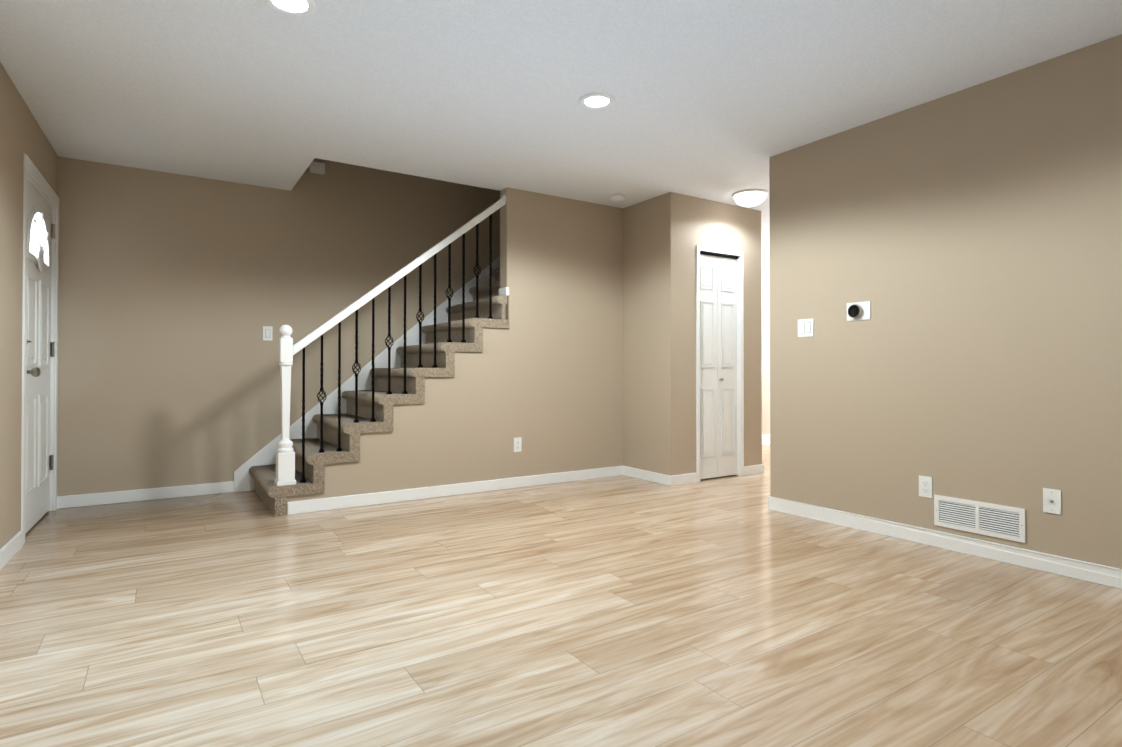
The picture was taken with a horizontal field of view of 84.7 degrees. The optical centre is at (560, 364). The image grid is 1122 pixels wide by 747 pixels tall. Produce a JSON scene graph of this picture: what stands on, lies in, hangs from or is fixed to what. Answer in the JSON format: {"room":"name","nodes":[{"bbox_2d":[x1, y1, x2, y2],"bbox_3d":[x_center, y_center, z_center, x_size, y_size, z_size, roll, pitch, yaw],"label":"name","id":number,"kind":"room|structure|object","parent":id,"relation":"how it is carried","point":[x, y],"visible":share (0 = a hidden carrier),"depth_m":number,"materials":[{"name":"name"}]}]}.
{"room":"empty living room","nodes":[
{"label":"empty living room","id":0,"kind":"room"},
{"bbox_2d":[0,62,57,569],"bbox_3d":[-1.750,-0.248,1.269,0.154,2.440,6.984,0,-1,-31],"label":"wall","id":1,"kind":"structure","parent":0,"point":[21,133],"depth_m":3.18,"materials":[{"name":"beige paint"}]},
{"bbox_2d":[25,180,54,533],"bbox_3d":[-3.224,-0.045,3.813,0.122,2.054,0.911,0,-1,-31],"label":"front door","id":2,"kind":"structure","parent":1,"relation":"in","point":[40,354],"depth_m":3.82,"materials":[{"name":"white painted wood"},{"name":"glass"},{"name":"satin nickel"}]},
{"bbox_2d":[21,153,58,544],"bbox_3d":[-3.266,-0.082,3.783,0.130,2.151,1.034,0,-1,-31],"label":"door frame","id":3,"kind":"structure","parent":1,"relation":"attached to","point":[31,170],"depth_m":3.94,"materials":[{"name":"white wood"}]},
{"bbox_2d":[57,157,769,496],"bbox_3d":[0.070,-0.830,6.650,10.170,3.700,0.120,0,-1,-33],"label":"wall","id":4,"kind":"structure","parent":0,"point":[177,292],"depth_m":4.79,"materials":[{"name":"beige paint"}]},
{"bbox_2d":[263,326,272,340],"bbox_3d":[-2.372,-0.250,4.979,0.070,0.115,0.010,0,-1,-33],"label":"light switch","id":5,"kind":"object","parent":4,"relation":"attached to","point":[268,333],"visible":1,"depth_m":4.98,"materials":[{"name":"white plastic"}]},
{"bbox_2d":[57,257,499,508],"bbox_3d":[-1.654,-0.419,5.442,4.367,2.856,0.020,0,-1,-33],"label":"baseboard","id":6,"kind":"structure","parent":4,"relation":"attached to","point":[244,477],"depth_m":5.06,"materials":[{"name":"white wood"}]},
{"bbox_2d":[309,161,324,174],"bbox_3d":[-2.055,-1.654,5.183,0.120,0.090,0.034,0,-1,-33],"label":"smoke detector","id":7,"kind":"object","parent":4,"relation":"attached to","point":[317,167],"visible":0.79,"depth_m":5.17,"materials":[{"name":"white plastic"}]},
{"bbox_2d":[744,464,763,474],"bbox_3d":[1.421,0.975,6.409,0.018,0.085,1.683,0,-1,-33],"label":"baseboard","id":8,"kind":"structure","parent":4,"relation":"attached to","point":[753,469],"depth_m":5.64,"materials":[{"name":"white wood"}]},
{"bbox_2d":[762,434,769,440],"bbox_3d":[2.606,0.991,8.206,3.964,0.085,0.018,0,-1,-33],"label":"baseboard","id":9,"kind":"structure","parent":4,"relation":"attached to","point":[764,437],"depth_m":8.30,"materials":[{"name":"white wood"}]},
{"bbox_2d":[287,187,622,501],"bbox_3d":[-0.229,-0.793,5.191,3.862,3.600,0.120,0,-1,-33],"label":"wall","id":10,"kind":"structure","parent":0,"point":[542,375],"depth_m":5.11,"materials":[{"name":"beige paint"}]},
{"bbox_2d":[287,287,620,514],"bbox_3d":[-0.618,0.188,4.852,2.843,1.630,0.018,0,-1,-33],"label":"baseboard","id":11,"kind":"structure","parent":10,"relation":"attached to","point":[341,502],"depth_m":4.66,"materials":[{"name":"white wood"}]},
{"bbox_2d":[514,437,521,451],"bbox_3d":[-0.352,0.655,5.020,0.070,0.115,0.009,0,-1,-33],"label":"outlet","id":12,"kind":"object","parent":10,"relation":"attached to","point":[518,444],"visible":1,"depth_m":5.02,"materials":[{"name":"white plastic"}]},
{"bbox_2d":[0,441,1121,746],"bbox_3d":[1.964,1.018,3.720,10.170,0.050,7.070,0,-1,-33],"label":"floor","id":13,"kind":"structure","parent":0,"point":[632,611],"depth_m":2.27,"materials":[{"name":"beige wood"}]},
{"bbox_2d":[249,268,508,516],"bbox_3d":[-0.856,-0.260,5.328,3.192,2.535,1.077,0,-1,-33],"label":"stair steps","id":14,"kind":"structure","parent":13,"relation":"on","point":[271,494],"depth_m":4.70,"materials":[{"name":"carpet"}]},
{"bbox_2d":[274,325,295,485],"bbox_3d":[-1.844,0.268,4.121,0.118,1.067,0.118,0,-1,-33],"label":"newel post","id":15,"kind":"object","parent":14,"relation":"on","point":[285,463],"visible":1,"depth_m":4.09,"materials":[{"name":"white wood"}]},
{"bbox_2d":[293,195,505,354],"bbox_3d":[-1.135,-0.722,4.591,1.615,1.334,0.086,0,-1,-33],"label":"handrail","id":16,"kind":"object","parent":15,"relation":"attached to","point":[315,334],"visible":0.92,"depth_m":4.50,"materials":[{"name":"white wood"}]},
{"bbox_2d":[300,347,305,482],"bbox_3d":[-1.750,0.341,4.182,0.032,0.920,0.032,0,-1,-33],"label":"baluster","id":17,"kind":"object","parent":14,"relation":"on","point":[302,480],"visible":1,"depth_m":4.18,"materials":[{"name":"black metal"}]},
{"bbox_2d":[317,335,325,452],"bbox_3d":[-1.651,0.198,4.248,0.062,0.817,0.062,0,-1,-33],"label":"baluster","id":18,"kind":"object","parent":14,"relation":"on","point":[321,449],"visible":1,"depth_m":4.24,"materials":[{"name":"black metal"}]},
{"bbox_2d":[336,322,341,451],"bbox_3d":[-1.553,0.153,4.312,0.032,0.909,0.032,0,-1,-33],"label":"baluster","id":19,"kind":"object","parent":14,"relation":"on","point":[339,387],"visible":1,"depth_m":4.31,"materials":[{"name":"black metal"}]},
{"bbox_2d":[352,310,360,422],"bbox_3d":[-1.454,0.010,4.378,0.062,0.806,0.062,0,-1,-33],"label":"baluster","id":20,"kind":"object","parent":14,"relation":"on","point":[356,420],"visible":1,"depth_m":4.37,"materials":[{"name":"black metal"}]},
{"bbox_2d":[370,297,375,421],"bbox_3d":[-1.356,-0.035,4.442,0.032,0.898,0.032,0,-1,-33],"label":"baluster","id":21,"kind":"object","parent":14,"relation":"on","point":[372,419],"visible":0.98,"depth_m":4.43,"materials":[{"name":"black metal"}]},
{"bbox_2d":[385,286,393,393],"bbox_3d":[-1.257,-0.178,4.508,0.062,0.795,0.062,0,-1,-33],"label":"baluster","id":22,"kind":"object","parent":14,"relation":"on","point":[390,337],"visible":0.98,"depth_m":4.50,"materials":[{"name":"black metal"}]},
{"bbox_2d":[402,275,407,393],"bbox_3d":[-1.159,-0.223,4.572,0.032,0.887,0.032,0,-1,-33],"label":"baluster","id":23,"kind":"object","parent":14,"relation":"on","point":[404,391],"visible":1,"depth_m":4.56,"materials":[{"name":"black metal"}]},
{"bbox_2d":[416,264,423,367],"bbox_3d":[-1.060,-0.366,4.638,0.062,0.784,0.062,0,-1,-33],"label":"baluster","id":24,"kind":"object","parent":14,"relation":"on","point":[420,365],"visible":1,"depth_m":4.63,"materials":[{"name":"black metal"}]},
{"bbox_2d":[432,254,437,367],"bbox_3d":[-0.962,-0.411,4.701,0.032,0.875,0.032,0,-1,-33],"label":"baluster","id":25,"kind":"object","parent":14,"relation":"on","point":[434,365],"visible":1,"depth_m":4.70,"materials":[{"name":"black metal"}]},
{"bbox_2d":[445,243,452,341],"bbox_3d":[-0.863,-0.554,4.767,0.062,0.772,0.062,0,-1,-33],"label":"baluster","id":26,"kind":"object","parent":14,"relation":"on","point":[449,297],"visible":0.98,"depth_m":4.76,"materials":[{"name":"black metal"}]},
{"bbox_2d":[461,233,465,342],"bbox_3d":[-0.765,-0.600,4.831,0.032,0.864,0.032,0,-1,-33],"label":"baluster","id":27,"kind":"object","parent":14,"relation":"on","point":[463,340],"visible":0.96,"depth_m":4.83,"materials":[{"name":"black metal"}]},
{"bbox_2d":[473,223,480,317],"bbox_3d":[-0.666,-0.743,4.897,0.062,0.761,0.062,0,-1,-33],"label":"baluster","id":28,"kind":"object","parent":14,"relation":"on","point":[477,252],"visible":0.98,"depth_m":4.89,"materials":[{"name":"black metal"}]},
{"bbox_2d":[488,214,492,318],"bbox_3d":[-0.568,-0.788,4.961,0.032,0.853,0.032,0,-1,-33],"label":"baluster","id":29,"kind":"object","parent":14,"relation":"on","point":[490,268],"visible":0.96,"depth_m":4.96,"materials":[{"name":"black metal"}]},
{"bbox_2d":[623,192,761,475],"bbox_3d":[0.928,-0.205,6.123,1.140,2.440,1.690,0,-1,-33],"label":"wall block","id":30,"kind":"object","parent":13,"relation":"on","point":[665,235],"visible":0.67,"depth_m":5.33,"materials":[{"name":"beige paint"}]},
{"bbox_2d":[621,466,676,485],"bbox_3d":[0.742,0.966,5.342,0.021,0.085,0.630,0,-1,-33],"label":"baseboard","id":31,"kind":"structure","parent":30,"relation":"attached to","point":[655,477],"depth_m":5.30,"materials":[{"name":"white wood"}]},
{"bbox_2d":[700,254,736,478],"bbox_3d":[1.384,0.020,5.444,0.515,1.954,0.067,0,-1,-33],"label":"bifold closet door","id":32,"kind":"structure","parent":30,"relation":"attached to","point":[718,366],"depth_m":5.45,"materials":[{"name":"white wood"}]},
{"bbox_2d":[696,246,743,482],"bbox_3d":[1.371,-0.003,5.465,0.587,2.023,0.134,0,-1,-33],"label":"door frame","id":33,"kind":"structure","parent":30,"relation":"attached to","point":[738,256],"depth_m":5.55,"materials":[{"name":"white wood"}]},
{"bbox_2d":[0,0,1121,260],"bbox_3d":[1.997,-1.572,3.693,10.170,0.250,6.950,0,-1,-33],"label":"ceiling","id":34,"kind":"structure","parent":0,"point":[722,100],"depth_m":3.13,"materials":[{"name":"white paint"}]},
{"bbox_2d":[264,0,315,16],"bbox_3d":[-1.090,-1.454,2.472,0.200,0.008,0.200,0,-1,-33],"label":"recessed light","id":35,"kind":"object","parent":34,"relation":"in","point":[298,8],"visible":1,"depth_m":2.50,"materials":[{"name":"white"}]},
{"bbox_2d":[579,93,614,109],"bbox_3d":[0.198,-1.445,3.386,0.200,0.008,0.200,0,-1,-33],"label":"recessed light","id":36,"kind":"object","parent":34,"relation":"in","point":[596,101],"visible":1,"depth_m":3.38,"materials":[{"name":"white"}]},
{"bbox_2d":[610,194,624,201],"bbox_3d":[0.482,-1.414,5.242,0.124,0.038,0.124,0,-1,-33],"label":"smoke detector","id":37,"kind":"object","parent":34,"relation":"attached to","point":[617,197],"visible":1,"depth_m":5.20,"materials":[{"name":"white plastic"}]},
{"bbox_2d":[732,189,767,206],"bbox_3d":[1.588,-1.382,5.173,0.284,0.103,0.284,0,-1,-33],"label":"light","id":38,"kind":"object","parent":34,"relation":"attached to","point":[749,197],"visible":1,"depth_m":5.09,"materials":[{"name":"white"}]},
{"bbox_2d":[769,34,1121,568],"bbox_3d":[2.665,-0.237,2.517,0.120,2.440,4.270,0,-1,-33],"label":"wall","id":39,"kind":"structure","parent":0,"point":[967,242],"depth_m":3.21,"materials":[{"name":"beige paint"}]},
{"bbox_2d":[798,318,813,336],"bbox_3d":[1.601,-0.239,4.032,0.010,0.115,0.116,0,-1,-33],"label":"light switch","id":40,"kind":"object","parent":39,"relation":"attached to","point":[805,327],"visible":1,"depth_m":4.03,"materials":[{"name":"white plastic"}]},
{"bbox_2d":[847,301,870,320],"bbox_3d":[1.789,-0.322,3.720,0.036,0.110,0.150,0,-1,-33],"label":"thermostat","id":41,"kind":"object","parent":39,"relation":"attached to","point":[858,311],"visible":1,"depth_m":3.70,"materials":[{"name":"white plastic"}]},
{"bbox_2d":[919,475,932,497],"bbox_3d":[2.011,0.675,3.396,0.009,0.115,0.070,0,-1,-33],"label":"outlet","id":42,"kind":"object","parent":39,"relation":"attached to","point":[925,487],"visible":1,"depth_m":3.39,"materials":[{"name":"white plastic"}]},
{"bbox_2d":[768,496,1121,588],"bbox_3d":[2.572,0.941,2.541,0.038,0.085,4.138,0,-1,-33],"label":"baseboard","id":43,"kind":"structure","parent":39,"relation":"attached to","point":[1049,563],"depth_m":3.22,"materials":[{"name":"white wood"}]},
{"bbox_2d":[934,494,1025,542],"bbox_3d":[2.150,0.791,3.179,0.011,0.165,0.421,0,-1,-33],"label":"air vent","id":44,"kind":"object","parent":39,"relation":"in","point":[996,520],"visible":1,"depth_m":3.16,"materials":[{"name":"white plastic"}]},
{"bbox_2d":[1043,488,1060,514],"bbox_3d":[2.321,0.648,2.912,0.018,0.115,0.070,0,-1,-33],"label":"outlet plate","id":45,"kind":"object","parent":39,"relation":"attached to","point":[1051,500],"visible":1,"depth_m":2.91,"materials":[{"name":"white plastic"}]}
]}

